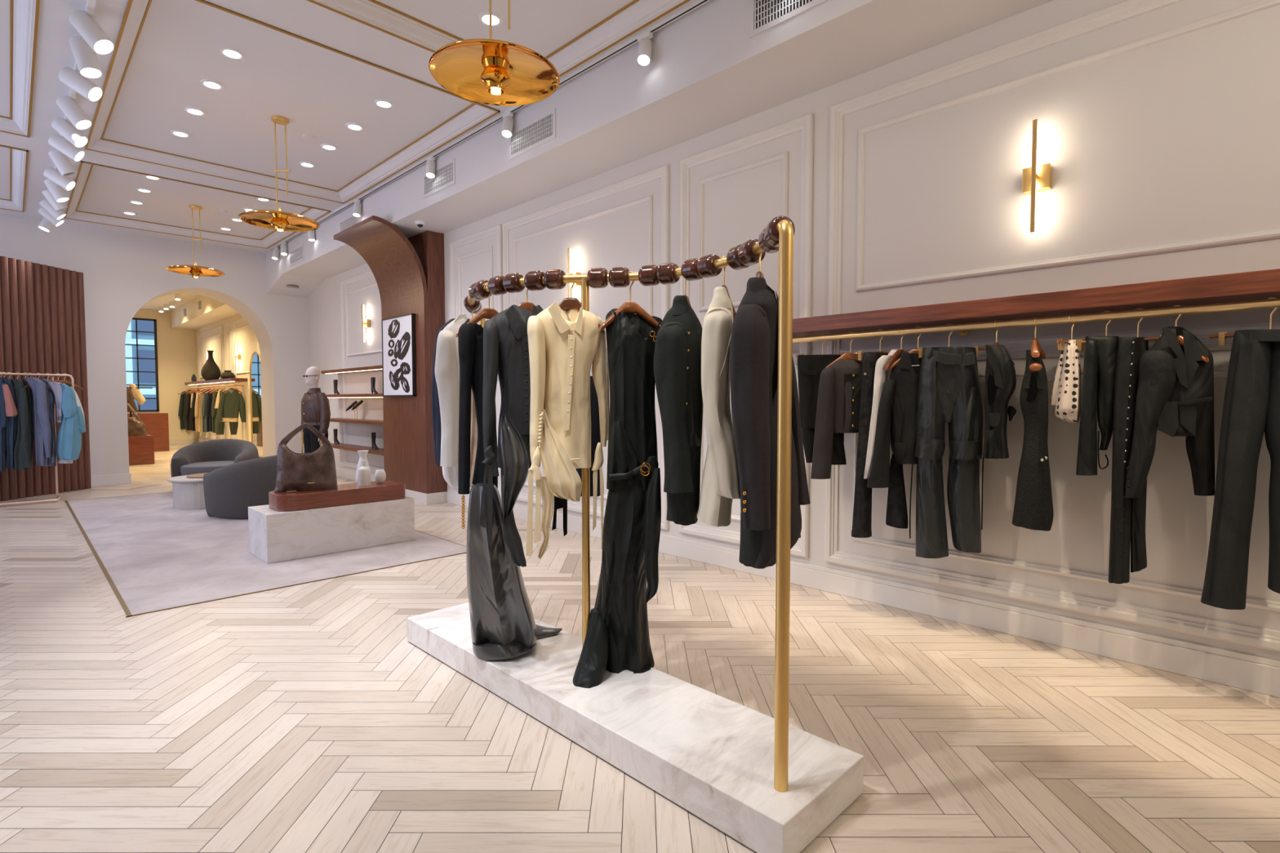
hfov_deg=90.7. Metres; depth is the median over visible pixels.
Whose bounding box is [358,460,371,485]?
bottle vase
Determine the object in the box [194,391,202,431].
dress
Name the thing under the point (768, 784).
clothes rack
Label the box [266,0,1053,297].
soffit
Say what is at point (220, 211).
disc
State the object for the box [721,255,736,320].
wooden hanger
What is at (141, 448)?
plinth
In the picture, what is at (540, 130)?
air vent
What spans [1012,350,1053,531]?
dress
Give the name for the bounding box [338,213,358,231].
air vent
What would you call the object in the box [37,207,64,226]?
track spotlight
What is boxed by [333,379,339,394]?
boot
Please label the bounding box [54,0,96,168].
track
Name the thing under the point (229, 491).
armchair
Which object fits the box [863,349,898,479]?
shirt
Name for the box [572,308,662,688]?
jumpsuit
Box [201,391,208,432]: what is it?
shirt
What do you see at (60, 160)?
track spotlight
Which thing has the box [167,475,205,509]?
side table
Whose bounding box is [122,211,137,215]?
recessed light
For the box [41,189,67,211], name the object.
track spotlight
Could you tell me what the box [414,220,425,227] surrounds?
security camera
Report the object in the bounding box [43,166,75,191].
track spotlight
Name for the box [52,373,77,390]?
wooden hanger
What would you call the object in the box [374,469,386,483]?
round vase
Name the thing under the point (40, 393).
coat
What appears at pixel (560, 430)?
drape
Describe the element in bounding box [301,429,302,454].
stand
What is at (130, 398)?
leather jacket
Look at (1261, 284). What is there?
wall shelf
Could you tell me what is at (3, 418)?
denim jacket
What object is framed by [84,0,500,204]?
ceiling panel
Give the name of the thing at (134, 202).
recessed light
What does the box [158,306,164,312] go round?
track spotlight
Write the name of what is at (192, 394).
pale tee
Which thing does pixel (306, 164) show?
recessed light
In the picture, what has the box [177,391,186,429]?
jacket
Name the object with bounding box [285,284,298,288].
ceiling speaker
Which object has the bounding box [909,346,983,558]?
trousers
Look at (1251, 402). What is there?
trousers
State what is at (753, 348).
coat
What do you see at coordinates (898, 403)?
jacket
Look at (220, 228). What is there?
recessed light
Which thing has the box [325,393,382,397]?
wall shelf
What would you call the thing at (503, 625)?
gown
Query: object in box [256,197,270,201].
recessed light
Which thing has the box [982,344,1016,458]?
shirt
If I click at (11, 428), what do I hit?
denim shirt
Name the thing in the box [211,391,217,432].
dress
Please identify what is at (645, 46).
track spotlight
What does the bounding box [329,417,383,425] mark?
wall shelf
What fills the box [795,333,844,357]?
hanger
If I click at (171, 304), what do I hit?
track spotlight
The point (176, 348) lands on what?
wall
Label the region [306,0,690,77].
ceiling panel
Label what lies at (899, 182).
wall
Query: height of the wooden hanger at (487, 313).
0.268 m
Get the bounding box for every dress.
[191,392,195,431]
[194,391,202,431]
[205,391,213,431]
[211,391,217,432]
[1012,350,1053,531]
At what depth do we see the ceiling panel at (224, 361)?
16.82 m
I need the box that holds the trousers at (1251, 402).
[1200,328,1279,609]
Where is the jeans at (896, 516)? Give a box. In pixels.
[885,453,908,528]
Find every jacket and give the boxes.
[0,377,8,471]
[12,378,31,470]
[126,386,137,411]
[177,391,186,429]
[184,391,193,430]
[216,389,245,422]
[431,318,455,466]
[457,318,497,528]
[653,295,702,525]
[810,359,862,479]
[866,351,919,488]
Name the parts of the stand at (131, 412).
arm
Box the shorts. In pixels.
[797,355,844,462]
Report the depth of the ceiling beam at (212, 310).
16.73 m
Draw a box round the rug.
[64,492,466,617]
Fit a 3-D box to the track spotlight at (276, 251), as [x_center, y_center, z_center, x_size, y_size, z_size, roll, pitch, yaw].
[-6.258,-2.974,10.866,0.107,0.212,0.143,0,2,-4]
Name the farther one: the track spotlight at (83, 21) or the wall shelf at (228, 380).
the wall shelf at (228, 380)
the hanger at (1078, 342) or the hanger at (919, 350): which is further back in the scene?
the hanger at (919, 350)
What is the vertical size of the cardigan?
1.137 m
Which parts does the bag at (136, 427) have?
handle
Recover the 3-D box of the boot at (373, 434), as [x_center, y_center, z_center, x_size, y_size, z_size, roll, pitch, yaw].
[-4.051,0.217,9.659,0.066,0.251,0.170,-2,3,-45]
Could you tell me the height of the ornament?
0.240 m
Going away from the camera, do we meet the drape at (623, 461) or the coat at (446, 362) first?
the drape at (623, 461)
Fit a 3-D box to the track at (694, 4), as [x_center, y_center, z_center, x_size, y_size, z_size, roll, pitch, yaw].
[-1.707,-2.902,6.297,0.040,0.032,13.500,-2,3,-45]
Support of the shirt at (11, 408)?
hanging from the wooden hanger
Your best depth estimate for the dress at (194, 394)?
18.42 m
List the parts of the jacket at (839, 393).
panel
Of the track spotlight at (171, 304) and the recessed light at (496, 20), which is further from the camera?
the track spotlight at (171, 304)
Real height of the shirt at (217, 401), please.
0.501 m
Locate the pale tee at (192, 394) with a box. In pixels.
[190,393,193,408]
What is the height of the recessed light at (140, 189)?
0.020 m
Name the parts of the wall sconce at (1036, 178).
plate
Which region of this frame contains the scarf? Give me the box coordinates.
[128,383,145,404]
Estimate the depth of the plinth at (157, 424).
16.54 m
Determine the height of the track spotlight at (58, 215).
0.268 m
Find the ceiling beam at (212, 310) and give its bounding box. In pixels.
[169,295,238,329]
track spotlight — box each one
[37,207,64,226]
[38,217,53,231]
[39,198,66,219]
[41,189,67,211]
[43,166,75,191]
[44,178,69,202]
[48,133,84,161]
[48,149,76,177]
[51,115,88,147]
[55,93,92,129]
[58,63,102,102]
[68,6,114,54]
[68,35,102,78]
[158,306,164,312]
[163,303,168,309]
[168,302,174,307]
[174,293,180,300]
[271,246,279,259]
[280,241,287,255]
[307,230,315,241]
[352,199,361,217]
[426,156,435,178]
[501,111,513,137]
[636,31,652,66]
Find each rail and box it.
[188,384,244,388]
[792,297,1279,342]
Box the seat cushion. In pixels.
[179,461,234,475]
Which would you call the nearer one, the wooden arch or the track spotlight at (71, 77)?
the track spotlight at (71, 77)
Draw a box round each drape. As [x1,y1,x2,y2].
[538,408,582,501]
[607,421,639,478]
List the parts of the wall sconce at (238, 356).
plate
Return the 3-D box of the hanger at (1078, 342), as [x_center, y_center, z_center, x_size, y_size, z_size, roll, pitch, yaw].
[2.287,-0.472,3.100,0.280,0.192,0.022,2,3,36]
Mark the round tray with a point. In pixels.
(197, 475)
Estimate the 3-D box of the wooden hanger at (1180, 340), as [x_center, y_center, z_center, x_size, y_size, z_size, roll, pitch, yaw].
[2.459,-0.425,2.911,0.048,0.270,0.260,-1,3,-25]
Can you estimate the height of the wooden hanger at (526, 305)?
0.283 m
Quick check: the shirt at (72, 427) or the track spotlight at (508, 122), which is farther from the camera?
the shirt at (72, 427)
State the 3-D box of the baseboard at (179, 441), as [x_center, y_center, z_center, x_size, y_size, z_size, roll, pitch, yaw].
[-12.211,0.665,14.306,5.420,0.165,9.750,-2,3,-45]
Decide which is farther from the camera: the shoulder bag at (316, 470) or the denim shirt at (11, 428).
the denim shirt at (11, 428)
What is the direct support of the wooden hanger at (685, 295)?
hanging from the clothes rack at (768, 784)
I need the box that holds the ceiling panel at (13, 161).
[0,144,28,212]
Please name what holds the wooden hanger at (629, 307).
hanging from the clothes rack at (768, 784)
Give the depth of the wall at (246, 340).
16.04 m
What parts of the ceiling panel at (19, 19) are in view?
tray panel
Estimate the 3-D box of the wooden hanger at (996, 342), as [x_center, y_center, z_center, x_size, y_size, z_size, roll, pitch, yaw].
[1.950,-0.455,3.436,0.130,0.255,0.048,-2,3,-36]
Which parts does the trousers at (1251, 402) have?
leg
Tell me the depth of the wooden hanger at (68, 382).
8.56 m
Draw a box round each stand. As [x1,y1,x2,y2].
[128,386,152,417]
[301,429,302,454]
[351,405,360,419]
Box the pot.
[221,370,235,378]
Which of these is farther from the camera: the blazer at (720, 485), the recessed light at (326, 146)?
the recessed light at (326, 146)
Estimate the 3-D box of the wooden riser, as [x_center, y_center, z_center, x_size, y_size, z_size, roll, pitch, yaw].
[-2.759,0.627,5.794,1.100,0.138,0.420,-2,3,-45]
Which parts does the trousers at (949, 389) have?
leg, leg, leg, leg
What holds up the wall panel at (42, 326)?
on the floor at (1168, 787)
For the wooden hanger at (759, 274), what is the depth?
2.20 m
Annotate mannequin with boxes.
[300,366,330,453]
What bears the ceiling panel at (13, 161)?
attached to the ceiling at (305, 19)
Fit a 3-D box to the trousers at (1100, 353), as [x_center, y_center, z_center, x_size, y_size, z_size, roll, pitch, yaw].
[2.260,-0.103,3.128,0.186,0.689,0.129,0,2,8]
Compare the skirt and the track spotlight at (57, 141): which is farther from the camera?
the track spotlight at (57, 141)
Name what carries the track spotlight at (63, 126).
attached to the track at (90, 3)
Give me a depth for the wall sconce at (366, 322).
9.93 m
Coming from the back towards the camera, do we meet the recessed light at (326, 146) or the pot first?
the pot
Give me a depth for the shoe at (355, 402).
10.08 m
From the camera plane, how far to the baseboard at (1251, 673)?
3.63 m
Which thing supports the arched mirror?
on the floor at (1168, 787)
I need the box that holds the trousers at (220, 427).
[215,390,238,435]
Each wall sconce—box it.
[235,343,240,370]
[361,304,370,342]
[567,248,580,297]
[1022,119,1052,232]
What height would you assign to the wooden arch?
3.555 m
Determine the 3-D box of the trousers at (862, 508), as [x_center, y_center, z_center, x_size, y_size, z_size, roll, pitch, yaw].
[1.443,0.116,3.950,0.219,1.156,0.155,1,3,16]
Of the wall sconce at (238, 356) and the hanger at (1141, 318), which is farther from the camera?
the wall sconce at (238, 356)
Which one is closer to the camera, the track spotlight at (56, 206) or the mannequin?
the track spotlight at (56, 206)
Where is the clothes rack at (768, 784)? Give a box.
[406,215,863,852]
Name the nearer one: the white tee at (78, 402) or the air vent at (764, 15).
the air vent at (764, 15)
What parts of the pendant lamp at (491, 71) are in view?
rod, lamp shade, bulb, counter rod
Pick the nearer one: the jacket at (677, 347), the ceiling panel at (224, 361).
the jacket at (677, 347)
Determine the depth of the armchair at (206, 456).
9.38 m
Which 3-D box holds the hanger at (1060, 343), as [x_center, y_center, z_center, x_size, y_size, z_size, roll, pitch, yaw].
[2.186,-0.479,3.201,0.200,0.187,0.022,-1,3,-21]
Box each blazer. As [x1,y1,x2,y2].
[697,286,740,526]
[1124,326,1214,497]
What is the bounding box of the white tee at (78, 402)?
[74,390,85,431]
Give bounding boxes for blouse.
[457,325,477,477]
[525,301,608,559]
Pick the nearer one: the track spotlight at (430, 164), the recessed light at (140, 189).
the track spotlight at (430, 164)
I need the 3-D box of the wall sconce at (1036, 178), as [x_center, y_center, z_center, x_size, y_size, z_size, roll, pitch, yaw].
[2.162,-1.357,3.453,0.103,0.600,0.130,-2,3,-45]
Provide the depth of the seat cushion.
8.93 m
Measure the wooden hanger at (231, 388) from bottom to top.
0.211 m
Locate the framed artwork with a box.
[381,313,416,395]
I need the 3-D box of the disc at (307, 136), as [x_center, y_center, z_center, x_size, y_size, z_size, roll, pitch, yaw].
[-3.464,-3.021,6.590,0.100,0.028,0.100,-2,3,-45]
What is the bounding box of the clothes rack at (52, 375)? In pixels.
[0,373,74,506]
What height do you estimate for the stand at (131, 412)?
1.634 m
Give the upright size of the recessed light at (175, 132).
0.020 m
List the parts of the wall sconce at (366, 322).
plate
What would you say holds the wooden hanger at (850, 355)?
hanging from the rail at (963, 329)
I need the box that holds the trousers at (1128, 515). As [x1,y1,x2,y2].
[1108,337,1148,584]
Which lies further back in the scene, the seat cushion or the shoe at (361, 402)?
the shoe at (361, 402)
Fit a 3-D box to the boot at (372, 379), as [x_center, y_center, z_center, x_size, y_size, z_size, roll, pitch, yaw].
[-4.038,-0.622,9.611,0.066,0.251,0.170,-2,3,-45]
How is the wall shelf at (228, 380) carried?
attached to the wall at (246, 340)
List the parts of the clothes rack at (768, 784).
post, post, rail, post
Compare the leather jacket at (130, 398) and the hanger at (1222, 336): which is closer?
the hanger at (1222, 336)
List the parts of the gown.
draped panel, draped panel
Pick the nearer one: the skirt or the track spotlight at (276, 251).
the skirt
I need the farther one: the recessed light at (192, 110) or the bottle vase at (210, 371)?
the bottle vase at (210, 371)
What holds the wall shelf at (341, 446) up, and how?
attached to the wall at (899, 182)
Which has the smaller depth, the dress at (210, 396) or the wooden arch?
the wooden arch
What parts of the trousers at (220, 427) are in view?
leg, leg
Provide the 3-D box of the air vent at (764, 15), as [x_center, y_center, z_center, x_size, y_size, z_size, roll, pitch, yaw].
[0.963,-2.568,3.696,0.012,0.270,0.780,-2,3,-45]
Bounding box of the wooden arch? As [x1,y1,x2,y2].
[333,215,447,504]
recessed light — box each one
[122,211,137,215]
[128,200,144,204]
[136,187,152,192]
[143,174,161,180]
[170,129,190,137]
[183,106,205,115]
[200,79,223,89]
[219,46,244,59]
[219,226,231,231]
[231,217,242,222]
[243,208,255,211]
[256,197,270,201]
[298,161,315,167]
[320,143,337,151]
[345,122,364,130]
[373,98,393,108]
[478,11,502,26]
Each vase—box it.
[200,350,220,380]
[355,450,371,482]
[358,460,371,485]
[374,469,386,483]
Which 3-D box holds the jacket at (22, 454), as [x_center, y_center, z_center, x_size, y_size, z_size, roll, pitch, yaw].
[-8.057,-0.025,8.231,0.190,1.175,0.327,-2,3,-39]
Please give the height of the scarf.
0.463 m
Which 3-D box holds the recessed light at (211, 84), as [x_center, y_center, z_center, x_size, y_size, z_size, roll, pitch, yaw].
[-3.728,-2.980,5.509,0.170,0.020,0.170,-2,3,-45]
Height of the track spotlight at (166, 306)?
0.159 m
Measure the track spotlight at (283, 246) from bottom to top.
0.212 m
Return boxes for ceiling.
[0,0,693,253]
[139,293,199,311]
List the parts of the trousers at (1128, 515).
leg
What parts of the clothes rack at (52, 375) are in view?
rail, post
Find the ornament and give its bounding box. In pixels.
[191,373,196,382]
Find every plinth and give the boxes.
[127,413,169,451]
[128,434,154,465]
[248,496,414,564]
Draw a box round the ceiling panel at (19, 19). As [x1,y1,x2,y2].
[0,0,39,137]
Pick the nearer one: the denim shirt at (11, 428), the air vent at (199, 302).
the denim shirt at (11, 428)
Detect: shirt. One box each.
[2,377,17,468]
[2,383,17,416]
[39,379,57,466]
[48,382,63,422]
[57,383,84,463]
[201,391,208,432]
[214,389,224,408]
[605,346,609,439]
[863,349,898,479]
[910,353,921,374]
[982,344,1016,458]
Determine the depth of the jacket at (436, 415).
3.64 m
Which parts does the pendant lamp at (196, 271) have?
rod, lamp shade, counter rod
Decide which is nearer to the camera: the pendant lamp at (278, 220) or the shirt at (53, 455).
the pendant lamp at (278, 220)
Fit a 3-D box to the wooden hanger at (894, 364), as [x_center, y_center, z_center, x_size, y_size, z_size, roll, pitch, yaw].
[1.643,-0.462,3.732,0.340,0.265,0.048,1,2,14]
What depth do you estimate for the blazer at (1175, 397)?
2.87 m
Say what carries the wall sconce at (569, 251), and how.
attached to the wall at (899, 182)
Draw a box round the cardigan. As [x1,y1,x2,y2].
[22,380,33,453]
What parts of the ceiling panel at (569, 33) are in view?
tray panel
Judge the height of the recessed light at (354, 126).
0.020 m
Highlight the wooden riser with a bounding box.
[268,480,405,511]
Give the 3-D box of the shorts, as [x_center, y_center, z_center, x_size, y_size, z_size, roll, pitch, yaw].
[1.198,-0.117,4.198,0.304,0.716,0.114,1,3,16]
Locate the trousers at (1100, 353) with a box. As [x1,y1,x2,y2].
[1075,336,1119,475]
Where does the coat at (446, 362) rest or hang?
hanging from the wooden hanger
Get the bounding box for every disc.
[218,209,226,213]
[302,133,312,139]
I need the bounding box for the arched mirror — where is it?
[249,351,262,457]
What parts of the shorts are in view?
leg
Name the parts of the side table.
curved leg, leg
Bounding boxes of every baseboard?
[90,473,131,486]
[168,438,262,457]
[335,466,1279,697]
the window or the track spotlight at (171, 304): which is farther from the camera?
the window
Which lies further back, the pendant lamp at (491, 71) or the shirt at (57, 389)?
the shirt at (57, 389)
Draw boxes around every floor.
[0,443,1279,852]
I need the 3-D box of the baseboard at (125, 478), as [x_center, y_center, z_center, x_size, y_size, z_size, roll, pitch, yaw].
[-8.860,0.866,9.555,7.260,0.165,0.020,-2,3,-45]
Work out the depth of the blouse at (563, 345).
2.69 m
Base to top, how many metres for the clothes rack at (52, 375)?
1.683 m
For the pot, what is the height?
0.224 m
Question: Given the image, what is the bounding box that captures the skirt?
[1050,339,1080,422]
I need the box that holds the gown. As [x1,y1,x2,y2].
[466,304,562,660]
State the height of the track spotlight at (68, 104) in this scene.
0.272 m
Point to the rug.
(154, 556)
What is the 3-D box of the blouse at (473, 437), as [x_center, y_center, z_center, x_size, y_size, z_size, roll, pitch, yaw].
[-0.847,-0.124,3.159,0.114,0.750,0.111,-1,3,-18]
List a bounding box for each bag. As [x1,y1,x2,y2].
[127,403,147,435]
[274,422,337,492]
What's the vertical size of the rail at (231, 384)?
0.032 m
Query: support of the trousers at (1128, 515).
hanging from the hanger at (1141, 318)
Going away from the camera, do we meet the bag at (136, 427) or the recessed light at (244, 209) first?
the recessed light at (244, 209)
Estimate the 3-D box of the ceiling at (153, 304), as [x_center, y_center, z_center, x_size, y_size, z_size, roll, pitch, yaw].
[-12.289,-3.301,14.203,5.800,0.100,9.950,-2,3,-45]
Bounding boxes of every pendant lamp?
[165,204,225,277]
[238,115,319,231]
[428,0,559,106]
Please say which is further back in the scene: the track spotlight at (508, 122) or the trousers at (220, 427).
the trousers at (220, 427)
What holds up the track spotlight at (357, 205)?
attached to the track at (694, 4)
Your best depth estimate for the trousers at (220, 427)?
15.58 m
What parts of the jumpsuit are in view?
hanging sash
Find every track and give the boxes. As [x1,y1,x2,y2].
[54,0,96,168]
[269,0,710,250]
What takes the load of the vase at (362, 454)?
on the wooden riser
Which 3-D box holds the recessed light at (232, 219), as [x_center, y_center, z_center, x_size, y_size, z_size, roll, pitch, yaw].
[-6.144,-3.154,9.648,0.170,0.020,0.170,-2,3,-45]
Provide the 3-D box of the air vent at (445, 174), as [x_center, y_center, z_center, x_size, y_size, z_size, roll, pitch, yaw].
[-2.191,-2.687,6.862,0.012,0.260,0.720,-2,3,-45]
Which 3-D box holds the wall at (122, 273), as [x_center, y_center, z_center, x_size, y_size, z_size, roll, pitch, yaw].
[-9.117,-1.140,9.828,7.600,4.250,0.850,-2,3,-45]
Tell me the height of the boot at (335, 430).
0.251 m
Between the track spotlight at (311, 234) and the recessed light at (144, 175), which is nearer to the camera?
the recessed light at (144, 175)
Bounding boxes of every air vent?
[198,300,201,309]
[288,243,303,266]
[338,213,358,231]
[422,157,455,198]
[508,107,555,159]
[749,0,827,38]
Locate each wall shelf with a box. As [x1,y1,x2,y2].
[184,377,247,385]
[320,364,382,373]
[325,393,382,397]
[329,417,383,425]
[330,443,383,455]
[702,268,1279,337]
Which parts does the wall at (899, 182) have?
panel moulding, panel moulding, panel moulding, panel moulding, panel moulding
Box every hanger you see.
[47,373,83,390]
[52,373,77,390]
[221,385,242,393]
[455,282,498,337]
[518,276,535,311]
[558,272,604,334]
[599,271,661,331]
[684,279,691,306]
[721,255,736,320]
[755,241,764,277]
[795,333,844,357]
[826,331,862,367]
[854,328,906,359]
[882,327,903,370]
[887,325,921,370]
[912,323,986,357]
[993,319,999,344]
[1028,315,1045,371]
[1056,313,1085,351]
[1074,310,1134,351]
[1118,307,1161,342]
[1172,305,1208,362]
[1208,297,1277,345]
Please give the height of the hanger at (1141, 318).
0.192 m
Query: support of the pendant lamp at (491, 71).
hanging from the ceiling panel at (569, 33)
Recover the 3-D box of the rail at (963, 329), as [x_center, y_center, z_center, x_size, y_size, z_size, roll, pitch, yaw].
[2.150,-0.553,3.390,0.259,0.056,4.800,-2,3,-45]
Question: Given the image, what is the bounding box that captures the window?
[124,317,159,412]
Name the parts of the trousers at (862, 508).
leg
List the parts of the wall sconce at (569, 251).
plate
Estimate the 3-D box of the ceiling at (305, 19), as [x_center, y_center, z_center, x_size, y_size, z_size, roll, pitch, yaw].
[-3.173,-2.912,3.777,7.400,0.200,16.000,-2,3,-45]
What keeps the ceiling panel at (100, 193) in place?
attached to the ceiling at (305, 19)
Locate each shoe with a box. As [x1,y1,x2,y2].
[345,400,357,411]
[351,400,363,410]
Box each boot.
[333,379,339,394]
[333,428,339,444]
[370,377,377,393]
[371,432,378,448]
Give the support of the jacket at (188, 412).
hanging from the wooden hanger
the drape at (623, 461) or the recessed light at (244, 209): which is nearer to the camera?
the drape at (623, 461)
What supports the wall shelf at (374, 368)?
attached to the wall at (899, 182)
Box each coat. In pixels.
[24,377,51,465]
[435,314,473,487]
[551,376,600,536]
[729,277,810,568]
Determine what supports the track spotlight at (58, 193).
attached to the track at (90, 3)
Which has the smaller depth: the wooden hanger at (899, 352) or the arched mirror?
the wooden hanger at (899, 352)
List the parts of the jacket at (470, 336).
hanging chain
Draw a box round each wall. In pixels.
[0,215,310,475]
[127,309,198,439]
[195,313,259,442]
[307,0,1279,660]
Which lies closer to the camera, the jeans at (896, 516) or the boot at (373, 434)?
the jeans at (896, 516)
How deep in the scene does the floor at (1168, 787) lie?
2.65 m
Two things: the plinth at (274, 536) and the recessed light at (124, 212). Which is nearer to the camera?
the plinth at (274, 536)
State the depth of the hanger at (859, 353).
3.97 m
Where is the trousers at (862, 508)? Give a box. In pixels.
[851,351,888,537]
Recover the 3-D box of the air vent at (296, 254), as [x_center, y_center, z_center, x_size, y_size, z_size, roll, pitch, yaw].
[-5.577,-2.780,10.263,0.012,0.260,0.700,-2,3,-45]
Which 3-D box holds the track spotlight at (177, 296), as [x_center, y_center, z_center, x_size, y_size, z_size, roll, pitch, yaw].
[-11.606,-3.251,15.869,0.120,0.159,0.136,-2,3,-45]
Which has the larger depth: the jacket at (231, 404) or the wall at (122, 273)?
the jacket at (231, 404)
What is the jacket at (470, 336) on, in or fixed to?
hanging from the wooden hanger at (487, 313)
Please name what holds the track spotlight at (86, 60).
attached to the track at (90, 3)
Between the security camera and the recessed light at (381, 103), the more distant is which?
the security camera
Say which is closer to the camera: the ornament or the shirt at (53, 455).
the shirt at (53, 455)
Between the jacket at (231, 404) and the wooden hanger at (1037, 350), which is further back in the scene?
the jacket at (231, 404)
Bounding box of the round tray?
[186,472,208,478]
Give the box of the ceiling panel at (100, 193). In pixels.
[63,160,330,248]
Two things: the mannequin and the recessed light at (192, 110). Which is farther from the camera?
the mannequin
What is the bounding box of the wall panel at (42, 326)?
[0,256,91,501]
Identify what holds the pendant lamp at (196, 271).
hanging from the ceiling panel at (100, 193)
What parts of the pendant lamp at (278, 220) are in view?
rod, lamp shade, counter rod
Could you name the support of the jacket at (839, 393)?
hanging from the wooden hanger at (850, 355)
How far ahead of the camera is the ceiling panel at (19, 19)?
5.07 m
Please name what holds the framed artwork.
attached to the wooden arch
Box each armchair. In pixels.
[170,439,258,477]
[203,455,276,519]
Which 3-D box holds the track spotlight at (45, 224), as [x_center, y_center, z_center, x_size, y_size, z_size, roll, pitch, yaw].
[-8.249,-2.852,8.818,0.132,0.274,0.218,1,3,32]
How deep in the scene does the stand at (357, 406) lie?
10.12 m
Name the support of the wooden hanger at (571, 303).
hanging from the clothes rack at (768, 784)
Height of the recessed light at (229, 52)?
0.020 m
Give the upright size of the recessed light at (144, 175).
0.020 m

